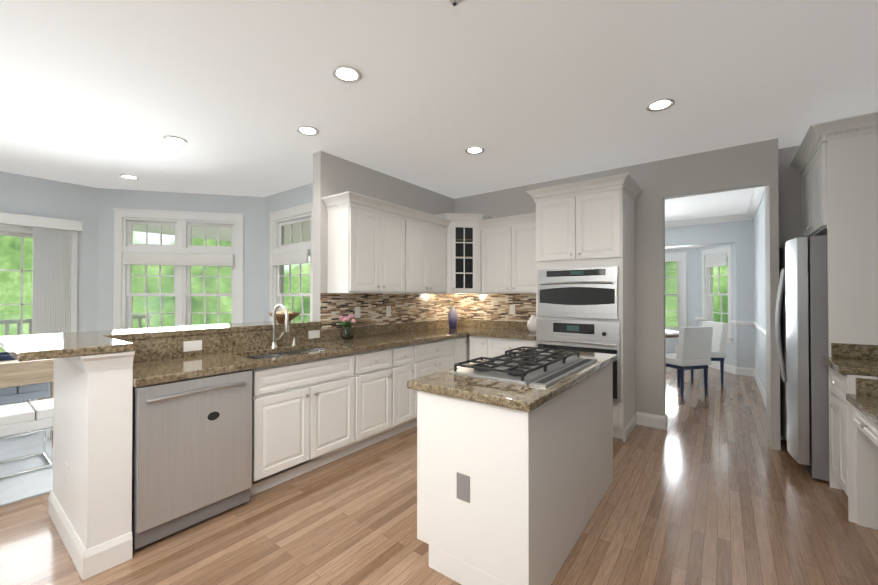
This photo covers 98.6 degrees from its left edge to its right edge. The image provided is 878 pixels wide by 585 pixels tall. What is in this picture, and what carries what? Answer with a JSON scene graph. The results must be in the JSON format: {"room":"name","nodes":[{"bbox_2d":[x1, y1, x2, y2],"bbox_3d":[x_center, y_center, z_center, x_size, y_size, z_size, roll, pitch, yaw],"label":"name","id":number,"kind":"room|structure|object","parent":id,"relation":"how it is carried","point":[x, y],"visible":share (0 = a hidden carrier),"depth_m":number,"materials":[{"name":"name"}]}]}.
{"room":"kitchen","nodes":[
{"label":"kitchen","id":0,"kind":"room"},
{"bbox_2d":[0,171,97,331],"bbox_3d":[-5.204,0.015,3.801,0.120,2.720,2.641,0,-1,37],"label":"wall","id":1,"kind":"structure","parent":0,"point":[28,195],"depth_m":4.67,"materials":[{"name":"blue paint"}]},
{"bbox_2d":[0,224,32,402],"bbox_3d":[-5.123,0.271,3.887,0.144,2.210,1.970,0,-1,37],"label":"door","id":2,"kind":"structure","parent":1,"relation":"in","point":[15,231],"depth_m":4.33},
{"bbox_2d":[0,212,81,400],"bbox_3d":[-5.017,0.235,3.820,0.105,2.220,2.040,0,-1,37],"label":"vertical blinds","id":3,"kind":"object","parent":1,"relation":"attached to","point":[54,275],"visible":0.69,"depth_m":4.43,"materials":[{"name":"white plastic"}]},
{"bbox_2d":[53,358,132,548],"bbox_3d":[-1.988,0.873,2.142,0.892,0.975,0.170,0,-1,37],"label":"wall","id":4,"kind":"structure","parent":0,"point":[92,429],"depth_m":1.90,"materials":[{"name":"white paint"}]},
{"bbox_2d":[64,462,68,486],"bbox_3d":[-2.056,1.002,2.081,0.072,0.116,0.008,0,-1,37],"label":"outlet","id":5,"kind":"object","parent":4,"relation":"attached to","point":[66,476],"visible":1,"depth_m":2.07,"materials":[{"name":"white plastic"}]},
{"bbox_2d":[48,491,132,579],"bbox_3d":[-1.992,1.296,2.132,0.925,0.130,0.187,0,-1,37],"label":"baseboard","id":6,"kind":"structure","parent":4,"relation":"attached to","point":[95,560],"depth_m":1.88,"materials":[{"name":"white wood"}]},
{"bbox_2d":[61,351,134,371],"bbox_3d":[-1.998,0.344,2.133,0.960,0.083,0.204,0,-1,37],"label":"trim","id":7,"kind":"structure","parent":4,"relation":"on","point":[99,362],"depth_m":1.86,"materials":[{"name":"white wood"}]},
{"bbox_2d":[97,188,263,330],"bbox_3d":[-3.416,0.026,5.101,1.970,2.720,0.120,0,-1,-13],"label":"wall","id":8,"kind":"structure","parent":0,"point":[251,208],"depth_m":5.06,"materials":[{"name":"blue paint"}]},
{"bbox_2d":[113,208,243,329],"bbox_3d":[-3.450,-0.199,5.069,1.560,1.770,0.170,0,-1,-13],"label":"window","id":9,"kind":"structure","parent":8,"relation":"in","point":[182,222],"depth_m":5.03,"materials":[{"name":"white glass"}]},
{"bbox_2d":[123,252,233,266],"bbox_3d":[-3.433,-0.438,4.997,1.290,0.165,0.042,0,-1,-13],"label":"roman shade","id":10,"kind":"object","parent":9,"relation":"attached to","point":[164,259],"visible":1,"depth_m":4.98,"materials":[{"name":"fabric"}]},
{"bbox_2d":[264,183,312,321],"bbox_3d":[-1.628,0.023,4.726,1.950,2.720,0.120,0,-1,37],"label":"wall","id":11,"kind":"structure","parent":0,"point":[296,196],"depth_m":5.16,"materials":[{"name":"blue paint"}]},
{"bbox_2d":[269,202,312,320],"bbox_3d":[-1.866,-0.201,4.876,1.060,1.770,0.170,0,-1,37],"label":"window","id":12,"kind":"structure","parent":11,"relation":"in","point":[281,219],"depth_m":4.95,"materials":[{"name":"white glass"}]},
{"bbox_2d":[271,249,308,265],"bbox_3d":[-1.912,-0.439,4.817,0.790,0.165,0.042,0,-1,37],"label":"roman shade","id":13,"kind":"object","parent":12,"relation":"attached to","point":[292,257],"visible":1,"depth_m":4.78,"materials":[{"name":"fabric"}]},
{"bbox_2d":[312,151,453,340],"bbox_3d":[-0.467,0.021,4.547,0.120,2.720,2.350,0,-1,37],"label":"wall","id":14,"kind":"structure","parent":0,"point":[333,175],"depth_m":3.80,"materials":[{"name":"grey paint"}]},
{"bbox_2d":[325,191,412,293],"bbox_3d":[-0.696,-0.445,3.869,0.327,0.900,0.826,0,-1,37],"label":"upper cabinet","id":15,"kind":"object","parent":14,"relation":"attached to","point":[376,246],"depth_m":3.63,"materials":[{"name":"white paint"}]},
{"bbox_2d":[320,293,455,329],"bbox_3d":[-0.451,0.189,4.458,0.007,0.349,2.228,0,-1,37],"label":"tile backsplash","id":16,"kind":"structure","parent":14,"relation":"attached to","point":[405,308],"depth_m":4.21,"materials":[{"name":"tile"}]},
{"bbox_2d":[355,307,359,317],"bbox_3d":[-0.845,0.206,3.923,0.007,0.116,0.072,0,-1,37],"label":"outlet","id":17,"kind":"object","parent":16,"relation":"attached to","point":[357,309],"depth_m":3.92,"materials":[{"name":"white plastic"}]},
{"bbox_2d":[386,306,390,315],"bbox_3d":[-0.572,0.209,4.285,0.007,0.116,0.072,0,-1,37],"label":"outlet","id":18,"kind":"object","parent":16,"relation":"attached to","point":[388,308],"depth_m":4.28,"materials":[{"name":"white plastic"}]},
{"bbox_2d":[413,211,444,293],"bbox_3d":[-0.276,-0.440,4.427,0.327,0.900,0.826,0,-1,37],"label":"upper cabinet","id":19,"kind":"object","parent":14,"relation":"attached to","point":[428,230],"depth_m":4.36,"materials":[{"name":"white paint"}]},
{"bbox_2d":[437,213,500,293],"bbox_3d":[0.286,-0.476,4.871,0.691,0.980,0.687,0,-1,37],"label":"upper cabinet","id":20,"kind":"object","parent":14,"relation":"attached to","point":[464,233],"depth_m":4.68,"materials":[{"name":"white paint"}]},
{"bbox_2d":[0,367,877,584],"bbox_3d":[-0.285,1.436,5.093,13.500,0.100,14.000,0,-1,37],"label":"floor","id":21,"kind":"structure","parent":0,"point":[711,487],"depth_m":2.19,"materials":[{"name":"brown wood"}]},
{"bbox_2d":[0,427,52,506],"bbox_3d":[-3.995,1.362,2.973,2.620,0.012,2.350,0,-1,37],"label":"rug","id":22,"kind":"object","parent":21,"relation":"on","point":[21,487],"depth_m":2.89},
{"bbox_2d":[0,382,49,440],"bbox_3d":[-4.473,1.111,3.122,0.420,0.484,1.710,0,-1,37],"label":"bench","id":23,"kind":"object","parent":22,"relation":"on","point":[17,394],"visible":0.6,"depth_m":3.54,"materials":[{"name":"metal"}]},
{"bbox_2d":[0,398,53,478],"bbox_3d":[-3.602,1.120,2.466,0.420,0.454,1.710,0,-1,37],"label":"bench","id":24,"kind":"object","parent":22,"relation":"on","point":[21,418],"visible":0.73,"depth_m":2.87,"materials":[{"name":"white wood"}]},
{"bbox_2d":[0,359,53,438],"bbox_3d":[-4.426,0.980,3.069,1.020,0.752,1.980,0,-1,37],"label":"table","id":25,"kind":"object","parent":22,"relation":"on","point":[13,373],"visible":0.25,"depth_m":3.31,"materials":[{"name":"brown wood"}]},
{"bbox_2d":[0,352,15,360],"bbox_3d":[-4.096,0.583,3.312,0.340,0.044,0.480,0,-1,37],"label":"tray","id":26,"kind":"object","parent":25,"relation":"on","point":[4,356],"visible":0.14,"depth_m":3.37,"materials":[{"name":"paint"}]},
{"bbox_2d":[132,369,251,549],"bbox_3d":[-1.603,0.918,2.353,0.674,0.848,0.598,0,-1,37],"label":"dishwasher","id":27,"kind":"object","parent":21,"relation":"on","point":[191,451],"visible":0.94,"depth_m":2.13,"materials":[{"name":"silver metal"}]},
{"bbox_2d":[302,346,397,458],"bbox_3d":[-0.802,0.936,3.483,0.607,0.872,0.572,0,-1,37],"label":"base cabinet","id":28,"kind":"object","parent":21,"relation":"on","point":[309,415],"depth_m":3.09,"materials":[{"name":"white paint"}]},
{"bbox_2d":[398,343,421,432],"bbox_3d":[-0.576,0.939,3.783,0.607,0.872,0.442,0,-1,37],"label":"base cabinet","id":29,"kind":"object","parent":21,"relation":"on","point":[409,356],"depth_m":3.67,"materials":[{"name":"white paint"}]},
{"bbox_2d":[422,336,461,376],"bbox_3d":[-0.270,0.942,4.191,0.607,0.872,0.841,0,-1,37],"label":"base cabinet","id":30,"kind":"object","parent":21,"relation":"on","point":[437,355],"depth_m":4.08,"materials":[{"name":"white paint"}]},
{"bbox_2d":[124,303,479,386],"bbox_3d":[-0.662,0.401,3.633,0.660,0.618,3.795,0,-1,37],"label":"countertop","id":31,"kind":"structure","parent":30,"relation":"on","point":[161,360],"depth_m":2.94,"materials":[{"name":"stone"}]},
{"bbox_2d":[183,340,201,351],"bbox_3d":[-1.752,0.381,2.688,0.007,0.072,0.116,0,-1,37],"label":"outlet","id":32,"kind":"object","parent":31,"relation":"attached to","point":[196,345],"depth_m":2.68,"materials":[{"name":"white plastic"}]},
{"bbox_2d":[270,303,297,347],"bbox_3d":[-1.238,0.271,3.129,0.235,0.367,0.227,0,-1,37],"label":"faucet","id":33,"kind":"object","parent":31,"relation":"on","point":[274,345],"depth_m":3.10,"materials":[{"name":"silver metal"}]},
{"bbox_2d":[245,348,327,359],"bbox_3d":[-1.156,0.599,2.952,0.418,0.209,0.768,0,-1,37],"label":"sink","id":34,"kind":"object","parent":31,"relation":"in","point":[270,354],"depth_m":3.08,"materials":[{"name":"metal"}]},
{"bbox_2d":[309,330,319,338],"bbox_3d":[-1.152,0.388,3.486,0.007,0.072,0.116,0,-1,37],"label":"outlet","id":35,"kind":"object","parent":31,"relation":"attached to","point":[316,333],"depth_m":3.49,"materials":[{"name":"white plastic"}]},
{"bbox_2d":[338,314,356,339],"bbox_3d":[-0.898,0.335,3.663,0.200,0.247,0.170,0,-1,37],"label":"vase","id":36,"kind":"object","parent":31,"relation":"on","point":[347,333],"visible":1,"depth_m":3.63,"materials":[{"name":"clear glass"}]},
{"bbox_2d":[448,306,457,328],"bbox_3d":[0.179,0.320,4.890,0.127,0.299,0.124,0,-1,37],"label":"vase","id":37,"kind":"object","parent":31,"relation":"on","point":[452,317],"visible":1,"depth_m":4.84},
{"bbox_2d":[462,336,465,364],"bbox_3d":[-0.001,0.945,4.547,0.607,0.872,0.316,0,-1,37],"label":"base cabinet","id":38,"kind":"object","parent":21,"relation":"on","point":[463,337],"depth_m":4.45,"materials":[{"name":"white paint"}]},
{"bbox_2d":[466,335,493,364],"bbox_3d":[0.665,0.946,4.624,0.326,0.872,0.608,0,-1,37],"label":"base cabinet","id":39,"kind":"object","parent":21,"relation":"on","point":[476,346],"depth_m":4.40,"materials":[{"name":"white paint"}]},
{"bbox_2d":[417,362,612,584],"bbox_3d":[0.556,0.926,2.344,0.650,0.872,1.498,0,-1,37],"label":"kitchen island","id":40,"kind":"object","parent":21,"relation":"on","point":[507,496],"visible":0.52,"depth_m":1.76,"materials":[{"name":"white paint"}]},
{"bbox_2d":[407,346,617,411],"bbox_3d":[0.572,0.443,2.335,0.665,0.091,1.570,0,-1,37],"label":"island countertop","id":41,"kind":"structure","parent":40,"relation":"on","point":[529,379],"depth_m":1.95,"materials":[{"name":"stone"}]},
{"bbox_2d":[449,346,596,386],"bbox_3d":[0.559,0.422,2.301,0.555,0.050,0.940,0,-1,37],"label":"cooktop","id":42,"kind":"object","parent":41,"relation":"in","point":[526,367],"depth_m":2.11,"materials":[{"name":"silver metal"}]},
{"bbox_2d":[494,337,535,356],"bbox_3d":[0.947,0.944,4.412,0.643,0.872,0.608,0,-1,37],"label":"base cabinet","id":43,"kind":"object","parent":21,"relation":"on","point":[501,345],"depth_m":4.18,"materials":[{"name":"white paint"}]},
{"bbox_2d":[468,320,535,339],"bbox_3d":[0.871,0.436,4.451,0.805,0.142,0.642,0,-1,37],"label":"countertop","id":44,"kind":"structure","parent":43,"relation":"on","point":[486,328],"depth_m":4.65,"materials":[{"name":"stone"}]},
{"bbox_2d":[527,315,535,331],"bbox_3d":[1.108,0.366,4.442,0.146,0.199,0.137,0,-1,37],"label":"vase","id":45,"kind":"object","parent":44,"relation":"on","point":[531,324],"visible":0.79,"depth_m":4.40,"materials":[{"name":"ceramic"}]},
{"bbox_2d":[526,173,641,441],"bbox_3d":[1.506,0.156,3.925,0.982,2.440,0.724,0,-1,37],"label":"tall cabinet","id":46,"kind":"object","parent":21,"relation":"on","point":[585,266],"visible":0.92,"depth_m":3.67,"materials":[{"name":"white paint"}]},
{"bbox_2d":[665,330,678,337],"bbox_3d":[3.186,1.006,6.051,1.260,0.775,1.260,0,-1,37],"label":"dining table","id":47,"kind":"object","parent":21,"relation":"on","point":[671,334],"visible":0.08,"depth_m":5.52,"materials":[{"name":"white wood"}]},
{"bbox_2d":[666,326,712,396],"bbox_3d":[3.362,0.922,5.235,0.490,0.930,0.544,0,-1,-15],"label":"dining chair","id":48,"kind":"object","parent":21,"relation":"on","point":[694,347],"visible":0.92,"depth_m":5.00,"materials":[{"name":"white fabric"}]},
{"bbox_2d":[675,321,728,384],"bbox_3d":[4.103,0.928,5.917,0.544,0.930,0.490,0,0,7],"label":"dining chair","id":49,"kind":"object","parent":21,"relation":"on","point":[719,341],"visible":0.58,"depth_m":5.68,"materials":[{"name":"white fabric"}]},
{"bbox_2d":[775,235,828,480],"bbox_3d":[3.181,0.480,2.934,0.831,1.775,0.905,0,-1,37],"label":"refrigerator","id":50,"kind":"object","parent":21,"relation":"on","point":[801,322],"visible":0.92,"depth_m":2.76,"materials":[{"name":"silver metal"}]},
{"bbox_2d":[828,366,877,529],"bbox_3d":[2.825,0.926,2.256,0.607,0.872,0.518,0,-1,37],"label":"base cabinet","id":51,"kind":"object","parent":21,"relation":"on","point":[853,437],"depth_m":2.24,"materials":[{"name":"white paint"}]},
{"bbox_2d":[822,343,877,425],"bbox_3d":[2.202,0.487,1.460,0.642,0.292,2.543,0,-1,37],"label":"countertop","id":52,"kind":"structure","parent":51,"relation":"on","point":[854,359],"depth_m":2.26,"materials":[{"name":"stone"}]},
{"bbox_2d":[0,0,877,244],"bbox_3d":[-0.285,-1.384,5.117,13.500,0.100,14.000,0,-1,37],"label":"ceiling","id":53,"kind":"structure","parent":0,"point":[234,94],"depth_m":2.50,"materials":[{"name":"paint"}]},
{"bbox_2d":[119,174,139,179],"bbox_3d":[-3.584,-1.334,4.371,0.182,0.011,0.182,0,-1,28],"label":"recessed light","id":54,"kind":"object","parent":53,"relation":"in","point":[130,177],"depth_m":4.38,"materials":[{"name":"beige"}]},
{"bbox_2d":[163,136,187,144],"bbox_3d":[-2.332,-1.343,3.337,0.182,0.011,0.182,0,0,-8],"label":"recessed light","id":55,"kind":"object","parent":53,"relation":"in","point":[170,139],"depth_m":3.34,"materials":[{"name":"beige"}]},
{"bbox_2d":[296,126,318,135],"bbox_3d":[-1.095,-1.345,3.144,0.182,0.011,0.182,0,-1,28],"label":"recessed light","id":56,"kind":"object","parent":53,"relation":"in","point":[304,130],"depth_m":3.14,"materials":[{"name":"beige"}]},
{"bbox_2d":[332,65,361,82],"bbox_3d":[-0.572,-1.351,2.342,0.182,0.011,0.182,0,-1,28],"label":"recessed light","id":57,"kind":"object","parent":53,"relation":"in","point":[346,74],"depth_m":2.33,"materials":[{"name":"beige"}]},
{"bbox_2d":[449,0,464,5],"bbox_3d":[0.052,-1.358,1.565,0.230,0.012,0.370,0,-1,37],"label":"ceiling vent","id":58,"kind":"object","parent":53,"relation":"in","point":[454,2],"visible":1,"depth_m":1.75,"materials":[{"name":"metal"}]},
{"bbox_2d":[465,146,484,154],"bbox_3d":[0.339,-1.341,3.567,0.182,0.011,0.182,0,0,-8],"label":"recessed light","id":59,"kind":"object","parent":53,"relation":"in","point":[474,150],"depth_m":3.57,"materials":[{"name":"beige"}]},
{"bbox_2d":[646,98,674,111],"bbox_3d":[1.594,-1.348,2.719,0.182,0.011,0.182,0,-1,28],"label":"recessed light","id":60,"kind":"object","parent":53,"relation":"in","point":[665,103],"depth_m":2.71,"materials":[{"name":"beige"}]},
{"bbox_2d":[454,140,768,415],"bbox_3d":[1.554,0.020,4.422,3.500,2.720,0.120,0,-1,37],"label":"wall","id":61,"kind":"structure","parent":0,"point":[650,376],"depth_m":3.86,"materials":[{"name":"grey paint"}]},
{"bbox_2d":[456,294,535,321],"bbox_3d":[0.811,0.193,4.897,1.436,0.349,0.008,0,-1,37],"label":"tile backsplash","id":62,"kind":"structure","parent":61,"relation":"attached to","point":[495,307],"depth_m":4.95,"materials":[{"name":"tile"}]},
{"bbox_2d":[509,305,514,313],"bbox_3d":[0.930,0.214,4.800,0.072,0.116,0.007,0,-1,37],"label":"outlet","id":63,"kind":"object","parent":62,"relation":"attached to","point":[511,307],"depth_m":4.80,"materials":[{"name":"white plastic"}]},
{"bbox_2d":[485,223,535,293],"bbox_3d":[0.953,-0.388,4.594,0.837,0.800,0.327,0,-1,37],"label":"upper cabinet","id":64,"kind":"object","parent":61,"relation":"attached to","point":[510,250],"depth_m":4.47,"materials":[{"name":"white paint"}]},
{"bbox_2d":[636,412,667,429],"bbox_3d":[2.203,1.311,3.905,0.266,0.130,0.127,0,-1,37],"label":"baseboard","id":65,"kind":"structure","parent":61,"relation":"attached to","point":[653,420],"depth_m":3.85,"materials":[{"name":"white wood"}]},
{"bbox_2d":[665,247,698,353],"bbox_3d":[4.695,0.260,7.888,1.210,2.300,0.120,0,-1,37],"label":"wall","id":66,"kind":"structure","parent":0,"point":[692,312],"depth_m":7.56,"materials":[{"name":"blue paint"}]},
{"bbox_2d":[665,252,686,330],"bbox_3d":[4.688,0.037,7.864,0.830,1.705,0.170,0,-1,37],"label":"bay window","id":67,"kind":"structure","parent":66,"relation":"in","point":[681,289],"depth_m":7.66,"materials":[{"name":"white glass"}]},
{"bbox_2d":[665,259,679,326],"bbox_3d":[4.645,0.024,7.806,0.570,1.410,0.035,0,-1,37],"label":"window blinds","id":68,"kind":"object","parent":67,"relation":"attached to","point":[668,260],"visible":0.29,"depth_m":7.71,"materials":[{"name":"white plastic"}]},
{"bbox_2d":[665,244,712,249],"bbox_3d":[4.505,-0.943,7.654,2.500,0.100,0.980,0,-1,37],"label":"ceiling","id":69,"kind":"structure","parent":0,"point":[696,246],"depth_m":7.49,"materials":[{"name":"paint"}]},
{"bbox_2d":[665,219,754,367],"bbox_3d":[4.342,0.043,7.079,2.660,2.720,0.120,0,-1,37],"label":"wall","id":70,"kind":"structure","parent":0,"point":[745,299],"depth_m":6.42,"materials":[{"name":"blue paint"}]},
{"bbox_2d":[665,213,746,227],"bbox_3d":[4.163,-1.266,7.092,2.490,0.100,0.090,0,-1,37],"label":"crown molding","id":71,"kind":"structure","parent":70,"relation":"attached to","point":[737,217],"depth_m":6.66,"materials":[{"name":"white wood"}]},
{"bbox_2d":[698,242,736,366],"bbox_3d":[5.172,0.252,6.958,0.120,2.300,1.032,0,0,3],"label":"wall","id":72,"kind":"structure","parent":0,"point":[731,357],"depth_m":6.56,"materials":[{"name":"blue paint"}]},
{"bbox_2d":[695,317,706,320],"bbox_3d":[5.107,0.525,7.360,0.200,0.070,0.223,0,-1,37],"label":"trim","id":73,"kind":"structure","parent":72,"relation":"attached to","point":[699,319],"depth_m":7.41,"materials":[{"name":"white wood"}]},
{"bbox_2d":[701,245,733,342],"bbox_3d":[5.145,0.029,6.937,0.170,1.705,0.840,0,0,3],"label":"bay window","id":74,"kind":"structure","parent":72,"relation":"in","point":[707,299],"depth_m":7.03,"materials":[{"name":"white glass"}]},
{"bbox_2d":[705,254,726,267],"bbox_3d":[5.093,-0.579,6.946,0.025,0.200,0.560,0,0,3],"label":"blinds","id":75,"kind":"object","parent":74,"relation":"attached to","point":[716,260],"visible":0.93,"depth_m":6.90,"materials":[{"name":"fabric"}]},
{"bbox_2d":[708,361,737,374],"bbox_3d":[5.094,1.337,6.936,0.579,0.130,0.847,0,-1,37],"label":"baseboard","id":76,"kind":"structure","parent":72,"relation":"attached to","point":[728,368],"depth_m":6.66,"materials":[{"name":"white wood"}]},
{"bbox_2d":[754,194,765,391],"bbox_3d":[4.314,0.024,4.929,0.120,2.720,3.350,0,-1,37],"label":"wall","id":77,"kind":"structure","parent":0,"point":[760,289],"depth_m":5.31,"materials":[{"name":"blue paint"}]},
{"bbox_2d":[730,320,765,336],"bbox_3d":[4.169,0.506,5.106,0.327,0.070,3.445,0,-1,37],"label":"trim","id":78,"kind":"structure","parent":77,"relation":"attached to","point":[758,327],"depth_m":6.31,"materials":[{"name":"white wood"}]},
{"bbox_2d":[747,186,764,219],"bbox_3d":[4.232,-1.284,5.008,0.090,0.100,3.339,0,-1,37],"label":"crown molding","id":79,"kind":"structure","parent":77,"relation":"attached to","point":[757,197],"depth_m":5.33,"materials":[{"name":"white wood"}]},
{"bbox_2d":[753,368,765,405],"bbox_3d":[4.261,1.320,4.964,0.016,0.130,3.339,0,-1,37],"label":"baseboard","id":80,"kind":"structure","parent":77,"relation":"attached to","point":[759,384],"depth_m":5.26,"materials":[{"name":"white wood"}]},
{"bbox_2d":[765,138,780,449],"bbox_3d":[3.075,0.012,3.483,0.060,2.720,0.450,0,-1,37],"label":"wall","id":81,"kind":"structure","parent":0,"point":[772,284],"depth_m":3.31,"materials":[{"name":"grey paint"}]},
{"bbox_2d":[778,141,824,440],"bbox_3d":[3.570,0.011,3.318,0.930,2.720,0.120,0,-1,37],"label":"wall","id":82,"kind":"structure","parent":0,"point":[789,183],"depth_m":3.50,"materials":[{"name":"grey paint"}]},
{"bbox_2d":[798,112,877,243],"bbox_3d":[3.266,-0.823,2.873,0.627,0.720,0.932,0,-1,37],"label":"upper cabinet","id":83,"kind":"object","parent":82,"relation":"attached to","point":[839,192],"depth_m":2.61,"materials":[{"name":"white paint"}]},
{"label":"outside","id":84,"kind":"structure","parent":0,"visible":0},
{"bbox_2d":[0,315,150,351],"bbox_3d":[-6.123,0.918,4.797,2.530,1.170,4.500,0,-1,37],"label":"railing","id":85,"kind":"object","parent":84,"point":[7,323],"depth_m":5.79,"materials":[{"name":"paint"}]},
{"bbox_3d":[-1.646,0.839,2.973,0.120,1.058,1.568,0,-1,37],"label":"wall","id":86,"kind":"structure","parent":0,"visible":0},
{"bbox_2d":[0,332,135,361],"bbox_3d":[-1.908,0.279,1.948,0.600,0.040,0.406,0,-1,37],"label":"countertop","id":87,"kind":"structure","parent":86,"relation":"on","point":[20,348],"depth_m":1.87,"materials":[{"name":"stone"}]},
{"bbox_2d":[0,320,320,339],"bbox_3d":[-1.858,0.287,2.887,0.450,0.040,1.967,0,-1,37],"label":"countertop","id":88,"kind":"structure","parent":86,"relation":"on","point":[143,333],"depth_m":2.79,"materials":[{"name":"stone"}]},
{"bbox_2d":[267,310,300,321],"bbox_3d":[-1.416,0.214,3.451,0.300,0.114,0.300,0,-1,37],"label":"fruit bowl","id":89,"kind":"object","parent":88,"relation":"on","point":[280,316],"visible":0.79,"depth_m":3.38,"materials":[{"name":"brown wood"}]},
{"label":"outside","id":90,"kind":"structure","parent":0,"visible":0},
{"bbox_2d":[0,231,727,351],"bbox_3d":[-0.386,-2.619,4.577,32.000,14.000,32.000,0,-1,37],"label":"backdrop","id":91,"kind":"structure","parent":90,"point":[14,248],"depth_m":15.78,"materials":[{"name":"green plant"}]}
]}

